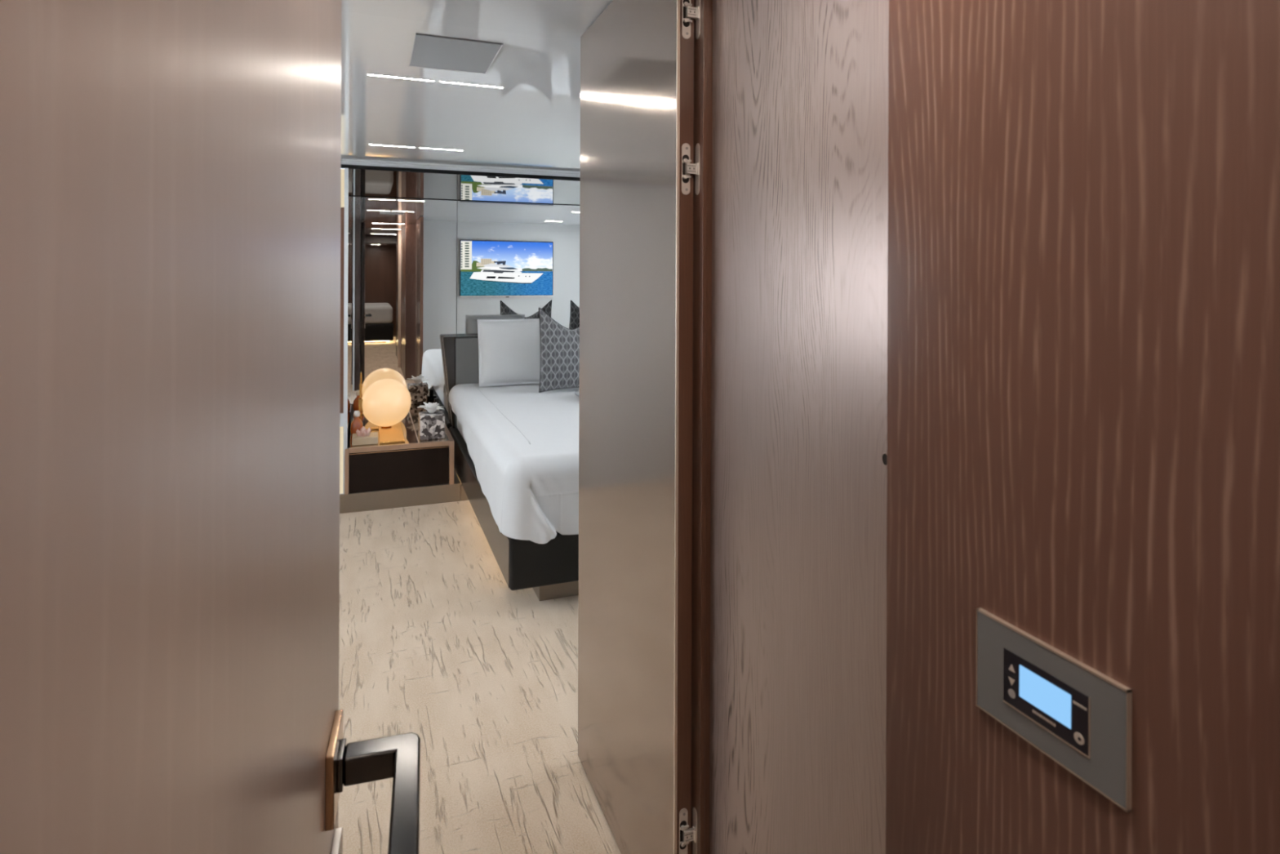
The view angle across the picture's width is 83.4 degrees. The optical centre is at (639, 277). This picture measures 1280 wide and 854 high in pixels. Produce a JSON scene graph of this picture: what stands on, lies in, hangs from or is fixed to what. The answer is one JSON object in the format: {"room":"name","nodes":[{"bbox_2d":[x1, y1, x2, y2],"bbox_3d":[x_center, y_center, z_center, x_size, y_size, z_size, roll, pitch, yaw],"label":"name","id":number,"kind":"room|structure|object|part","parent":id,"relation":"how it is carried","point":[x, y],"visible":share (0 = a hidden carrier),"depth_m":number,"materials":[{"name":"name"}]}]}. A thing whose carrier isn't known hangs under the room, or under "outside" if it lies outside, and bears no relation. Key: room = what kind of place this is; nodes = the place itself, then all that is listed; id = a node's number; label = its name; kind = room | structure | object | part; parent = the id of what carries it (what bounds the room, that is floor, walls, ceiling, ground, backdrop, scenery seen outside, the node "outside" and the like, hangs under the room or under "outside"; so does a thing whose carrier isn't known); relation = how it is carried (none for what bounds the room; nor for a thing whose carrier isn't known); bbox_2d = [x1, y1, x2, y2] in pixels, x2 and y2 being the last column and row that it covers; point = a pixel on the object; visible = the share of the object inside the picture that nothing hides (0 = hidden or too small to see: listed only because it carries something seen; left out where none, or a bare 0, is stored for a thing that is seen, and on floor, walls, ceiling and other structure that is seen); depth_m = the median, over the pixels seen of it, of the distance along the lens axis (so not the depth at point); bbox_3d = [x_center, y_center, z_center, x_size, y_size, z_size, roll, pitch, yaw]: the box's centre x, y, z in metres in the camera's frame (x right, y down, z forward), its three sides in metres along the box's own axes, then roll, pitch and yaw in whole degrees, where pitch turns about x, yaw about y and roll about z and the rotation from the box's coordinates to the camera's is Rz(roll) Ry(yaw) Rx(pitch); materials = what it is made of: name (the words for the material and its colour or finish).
{"room":"yacht hallway","nodes":[
{"label":"yacht hallway","id":0,"kind":"room"},
{"bbox_2d":[339,168,348,494],"bbox_3d":[-2.476,0.378,4.039,1.542,2.066,0.030,0,0,-21],"label":"panel","id":1,"kind":"object","parent":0,"point":[344,172],"visible":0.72,"depth_m":4.29,"materials":[{"name":"grey"}]},
{"bbox_3d":[-1.788,0.853,4.302,0.022,0.080,0.029,0,0,-21],"label":"rail","id":2,"kind":"part","parent":1,"relation":"part of","materials":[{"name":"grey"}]},
{"bbox_2d":[339,426,343,493],"bbox_3d":[-1.790,1.093,4.302,0.022,0.400,0.028,0,0,-21],"label":"light","id":3,"kind":"object","parent":1,"relation":"attached to","point":[341,428],"depth_m":4.29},
{"bbox_2d":[347,171,351,448],"bbox_3d":[-1.913,0.378,4.702,0.018,2.070,0.809,0,0,-21],"label":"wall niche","id":4,"kind":"object","parent":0,"point":[349,180],"visible":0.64,"depth_m":4.68,"materials":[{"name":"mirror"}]},
{"bbox_2d":[348,168,580,194],"bbox_3d":[-0.248,-0.671,5.348,3.570,0.040,0.837,0,0,-21],"label":"mirror","id":5,"kind":"object","parent":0,"point":[372,177],"visible":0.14,"depth_m":4.96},
{"bbox_2d":[341,160,580,181],"bbox_3d":[-0.833,-0.660,4.664,5.150,0.021,0.026,0,0,-21],"label":"trim","id":6,"kind":"structure","parent":5,"relation":"attached to","point":[349,166],"depth_m":4.53,"materials":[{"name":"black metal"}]},
{"bbox_2d":[341,0,613,174],"bbox_3d":[0.918,-0.747,-1.000,6.200,0.129,11.880,0,0,-21],"label":"ceiling","id":7,"kind":"structure","parent":0,"point":[532,122],"depth_m":2.70,"materials":[{"name":"white paint"}]},
{"bbox_2d":[369,143,414,147],"bbox_3d":[-1.316,-0.698,3.816,0.229,0.003,0.017,0,0,-21],"label":"recessed light","id":8,"kind":"object","parent":7,"relation":"in","point":[370,144],"visible":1,"depth_m":3.81,"materials":[{"name":"white plastic"}]},
{"bbox_2d":[367,73,434,81],"bbox_3d":[-0.851,-0.711,2.559,0.226,0.003,0.017,0,0,-21],"label":"recessed light","id":9,"kind":"object","parent":7,"relation":"in","point":[369,74],"visible":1,"depth_m":2.56,"materials":[{"name":"white plastic"}]},
{"bbox_2d":[419,146,462,151],"bbox_3d":[-1.081,-0.697,3.905,0.228,0.003,0.017,0,0,-21],"label":"recessed light","id":10,"kind":"object","parent":7,"relation":"in","point":[420,147],"visible":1,"depth_m":3.90,"materials":[{"name":"white plastic"}]},
{"bbox_2d":[408,33,502,74],"bbox_3d":[-0.600,-0.715,2.309,0.258,0.007,0.341,0,0,-21],"label":"ceiling vent","id":11,"kind":"object","parent":7,"relation":"attached to","point":[429,51],"visible":1,"depth_m":2.28,"materials":[{"name":"grey"}]},
{"bbox_2d":[440,80,503,88],"bbox_3d":[-0.618,-0.710,2.647,0.226,0.003,0.017,0,0,-21],"label":"recessed light","id":12,"kind":"object","parent":7,"relation":"in","point":[445,82],"visible":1,"depth_m":2.64,"materials":[{"name":"white plastic"}]},
{"bbox_2d":[338,467,621,853],"bbox_3d":[0.693,1.483,-0.430,6.200,0.120,13.100,0,0,-21],"label":"floor","id":13,"kind":"structure","parent":0,"point":[435,643],"depth_m":2.47,"materials":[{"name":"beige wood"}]},
{"bbox_2d":[339,417,468,513],"bbox_3d":[-1.578,1.221,4.807,0.776,0.386,0.825,0,0,-21],"label":"nightstand","id":14,"kind":"object","parent":13,"relation":"on","point":[415,471],"visible":0.78,"depth_m":4.42,"materials":[{"name":"brown wood"}]},
{"bbox_2d":[350,410,363,435],"bbox_3d":[-1.842,0.947,4.671,0.080,0.158,0.080,0,0,-21],"label":"bottle","id":15,"kind":"object","parent":14,"relation":"on","point":[357,424],"visible":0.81,"depth_m":4.65,"materials":[{"name":"orange glass"}]},
{"bbox_2d":[351,431,377,445],"bbox_3d":[-1.710,1.005,4.465,0.150,0.044,0.160,0,0,-21],"label":"box","id":16,"kind":"object","parent":14,"relation":"on","point":[372,438],"visible":0.97,"depth_m":4.40,"materials":[{"name":"beige paint"}]},
{"bbox_2d":[355,426,371,436],"bbox_3d":[-1.712,0.953,4.444,0.088,0.060,0.053,0,0,-21],"label":"crystal","id":17,"kind":"object","parent":16,"relation":"on","point":[363,432],"visible":1,"depth_m":4.44,"materials":[{"name":"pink glass"}]},
{"bbox_2d":[358,378,411,444],"bbox_3d":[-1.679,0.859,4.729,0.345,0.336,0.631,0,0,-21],"label":"globe lamp","id":18,"kind":"object","parent":14,"relation":"on","point":[385,402],"visible":0.98,"depth_m":4.76,"materials":[{"name":"beige glass"}]},
{"bbox_3d":[-1.879,0.869,4.821,0.010,0.313,0.025,0,0,-21],"label":"stem","id":19,"kind":"part","parent":18,"relation":"part of","materials":[{"name":"gold metal"}]},
{"bbox_3d":[-1.834,1.022,4.838,0.134,0.009,0.065,0,0,-21],"label":"foot plate","id":20,"kind":"part","parent":18,"relation":"part of","materials":[{"name":"gold metal"}]},
{"bbox_3d":[-1.723,0.851,4.877,0.322,0.322,0.322,0,0,-21],"label":"globe","id":21,"kind":"part","parent":18,"relation":"part of","materials":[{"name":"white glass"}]},
{"bbox_3d":[-1.478,1.183,4.422,0.578,0.230,0.017,0,0,-21],"label":"drawer","id":22,"kind":"part","parent":14,"relation":"part of","materials":[{"name":"black wood"}]},
{"bbox_3d":[-1.476,1.065,4.419,0.578,0.005,0.022,0,0,-21],"label":"drawer pull","id":23,"kind":"part","parent":14,"relation":"part of","materials":[{"name":"brown wood"}]},
{"bbox_3d":[-1.474,1.043,4.416,0.584,0.029,0.020,0,0,-21],"label":"rail","id":24,"kind":"part","parent":14,"relation":"part of","materials":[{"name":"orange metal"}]},
{"bbox_2d":[417,401,445,439],"bbox_3d":[-1.343,0.914,4.624,0.178,0.227,0.152,0,0,-21],"label":"tissue box","id":25,"kind":"object","parent":14,"relation":"on","point":[431,422],"visible":1,"depth_m":4.56,"materials":[{"name":"grey cardboard"}]},
{"bbox_2d":[434,398,441,410],"bbox_3d":[-1.439,0.943,5.075,0.070,0.170,0.072,0,0,-21],"label":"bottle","id":26,"kind":"object","parent":14,"relation":"on","point":[436,400],"visible":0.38,"depth_m":5.06,"materials":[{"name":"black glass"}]},
{"bbox_2d":[441,334,578,600],"bbox_3d":[-0.100,0.928,4.479,1.977,0.984,2.447,0,0,-21],"label":"bed","id":27,"kind":"object","parent":13,"relation":"on","point":[551,568],"visible":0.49,"depth_m":3.19,"materials":[{"name":"black leather"}]},
{"bbox_3d":[-0.513,0.876,5.569,1.977,0.884,0.115,0,0,-21],"label":"headboard","id":28,"kind":"part","parent":27,"relation":"part of","materials":[{"name":"grey"}]},
{"bbox_3d":[-0.093,0.970,4.432,1.780,0.300,2.270,0,0,-21],"label":"mattress","id":29,"kind":"part","parent":27,"relation":"part of","materials":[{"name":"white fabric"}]},
{"bbox_2d":[448,382,579,543],"bbox_3d":[-0.067,0.942,4.357,1.911,0.344,2.359,0,0,-21],"label":"duvet","id":30,"kind":"object","parent":27,"relation":"on","point":[522,442],"visible":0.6,"depth_m":3.35,"materials":[{"name":"white fabric"}]},
{"bbox_2d":[477,318,540,386],"bbox_3d":[-0.914,0.531,5.110,0.473,0.461,0.206,0,0,-19],"label":"pillow","id":31,"kind":"object","parent":30,"relation":"on","point":[509,349],"visible":0.84,"depth_m":5.04,"materials":[{"name":"white fabric"}]},
{"bbox_2d":[538,306,579,392],"bbox_3d":[-0.456,0.482,4.850,0.489,0.559,0.184,0,0,-25],"label":"cushion","id":32,"kind":"object","parent":30,"relation":"on","point":[559,344],"visible":0.52,"depth_m":4.75,"materials":[{"name":"grey fabric"}]},
{"bbox_2d":[574,390,579,396],"bbox_3d":[-0.155,0.743,4.574,0.477,0.028,0.260,0,0,-21],"label":"throw","id":33,"kind":"object","parent":30,"relation":"on","point":[576,393],"visible":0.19,"depth_m":4.55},
{"bbox_2d":[709,0,888,853],"bbox_3d":[0.278,0.354,1.125,0.023,2.135,0.704,0,0,-21],"label":"wall panel","id":34,"kind":"object","parent":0,"point":[800,127],"visible":0.64,"depth_m":1.15,"materials":[{"name":"brown wood"}]},
{"bbox_2d":[885,0,1279,853],"bbox_3d":[0.921,0.356,-0.726,0.230,2.135,3.188,0,0,-21],"label":"wall","id":35,"kind":"structure","parent":0,"point":[1083,264],"depth_m":0.52,"materials":[{"name":"brown wood"}]},
{"bbox_2d":[976,607,1132,812],"bbox_3d":[0.311,0.323,0.551,0.005,0.083,0.130,0,0,-21],"label":"control panel","id":36,"kind":"object","parent":35,"relation":"attached to","point":[1073,713],"visible":1,"depth_m":0.54,"materials":[{"name":"grey"}]},
{"bbox_3d":[-1.148,0.361,5.483,5.150,2.110,0.108,0,0,-21],"label":"wall","id":37,"kind":"structure","parent":0,"visible":0},
{"bbox_2d":[350,183,457,435],"bbox_3d":[-1.706,0.378,5.206,0.727,2.070,0.010,0,0,-21],"label":"wall mirror","id":38,"kind":"object","parent":37,"relation":"attached to","point":[403,238],"visible":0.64,"depth_m":5.20,"materials":[{"name":"mirror"}]},
{"bbox_2d":[456,209,457,335],"bbox_3d":[-1.364,0.380,5.336,0.004,2.070,0.012,0,0,-21],"label":"trim","id":39,"kind":"structure","parent":37,"relation":"attached to","point":[456,210],"depth_m":5.33,"materials":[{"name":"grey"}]},
{"bbox_2d":[457,188,579,335],"bbox_3d":[-0.088,0.385,5.821,2.727,2.070,0.010,0,0,-21],"label":"wall mirror","id":40,"kind":"object","parent":37,"relation":"attached to","point":[518,252],"visible":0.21,"depth_m":5.49,"materials":[{"name":"silver glass"}]},
{"bbox_3d":[0.233,0.353,-1.259,0.185,2.135,2.680,0,0,-21],"label":"wall","id":41,"kind":"structure","parent":0,"visible":0},
{"bbox_2d":[0,0,420,853],"bbox_3d":[-0.208,0.353,0.445,0.133,2.108,0.820,0,0,-17],"label":"door","id":42,"kind":"structure","parent":41,"relation":"in","point":[171,170],"depth_m":0.28,"materials":[{"name":"brown wood"}]},
{"bbox_3d":[-0.323,0.517,0.758,0.009,0.074,0.082,0,0,-17],"label":"handle","id":43,"kind":"part","parent":42,"relation":"part of","materials":[{"name":"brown metal"}]},
{"bbox_3d":[-0.243,0.518,0.684,0.078,0.030,0.223,0,0,-21],"label":"lever","id":44,"kind":"part","parent":42,"relation":"part of","materials":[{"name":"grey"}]},
{"bbox_3d":[1.445,0.358,1.979,2.790,2.135,0.048,0,0,-21],"label":"wall","id":45,"kind":"structure","parent":0,"visible":0},
{"bbox_2d":[577,0,700,853],"bbox_3d":[-0.030,0.356,1.784,0.045,2.128,0.727,0,0,-21],"label":"door","id":46,"kind":"structure","parent":45,"relation":"in","point":[638,168],"depth_m":1.66,"materials":[{"name":"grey wood"}]},
{"bbox_3d":[0.074,0.351,1.454,0.006,2.118,0.005,0,0,-21],"label":"edge trim","id":47,"kind":"part","parent":46,"relation":"part of","materials":[{"name":"brown wood"}]},
{"bbox_3d":[0.091,1.116,1.456,0.018,0.009,0.005,0,0,-21],"label":"link arm","id":48,"kind":"part","parent":46,"relation":"part of","materials":[{"name":"silver metal"}]},
{"bbox_3d":[0.090,1.149,1.456,0.018,0.009,0.005,0,0,-21],"label":"link arm","id":49,"kind":"part","parent":46,"relation":"part of","materials":[{"name":"silver metal"}]},
{"bbox_3d":[0.096,-0.203,1.456,0.018,0.009,0.005,0,0,-21],"label":"link arm","id":50,"kind":"part","parent":46,"relation":"part of","materials":[{"name":"silver metal"}]},
{"bbox_3d":[0.096,-0.236,1.456,0.018,0.009,0.005,0,0,-21],"label":"link arm","id":51,"kind":"part","parent":46,"relation":"part of","materials":[{"name":"silver metal"}]},
{"bbox_3d":[0.097,-0.553,1.456,0.018,0.009,0.005,0,0,-21],"label":"link arm","id":52,"kind":"part","parent":46,"relation":"part of","materials":[{"name":"silver metal"}]},
{"bbox_3d":[0.097,-0.520,1.456,0.018,0.009,0.005,0,0,-21],"label":"link arm","id":53,"kind":"part","parent":46,"relation":"part of","materials":[{"name":"silver metal"}]},
{"bbox_3d":[0.112,1.132,1.460,0.003,0.105,0.018,0,0,-21],"label":"jamb plate","id":54,"kind":"part","parent":46,"relation":"part of","materials":[{"name":"silver metal"}]},
{"bbox_3d":[0.118,-0.220,1.460,0.003,0.105,0.018,0,0,-21],"label":"jamb plate","id":55,"kind":"part","parent":46,"relation":"part of","materials":[{"name":"silver metal"}]},
{"bbox_3d":[0.119,-0.537,1.460,0.003,0.105,0.018,0,0,-21],"label":"jamb plate","id":56,"kind":"part","parent":46,"relation":"part of","materials":[{"name":"silver metal"}]},
{"bbox_2d":[690,0,712,853],"bbox_3d":[0.126,0.353,1.477,0.032,2.135,0.073,0,0,-21],"label":"trim","id":57,"kind":"structure","parent":45,"relation":"attached to","point":[703,46],"depth_m":1.45,"materials":[{"name":"brown wood"}]}
]}

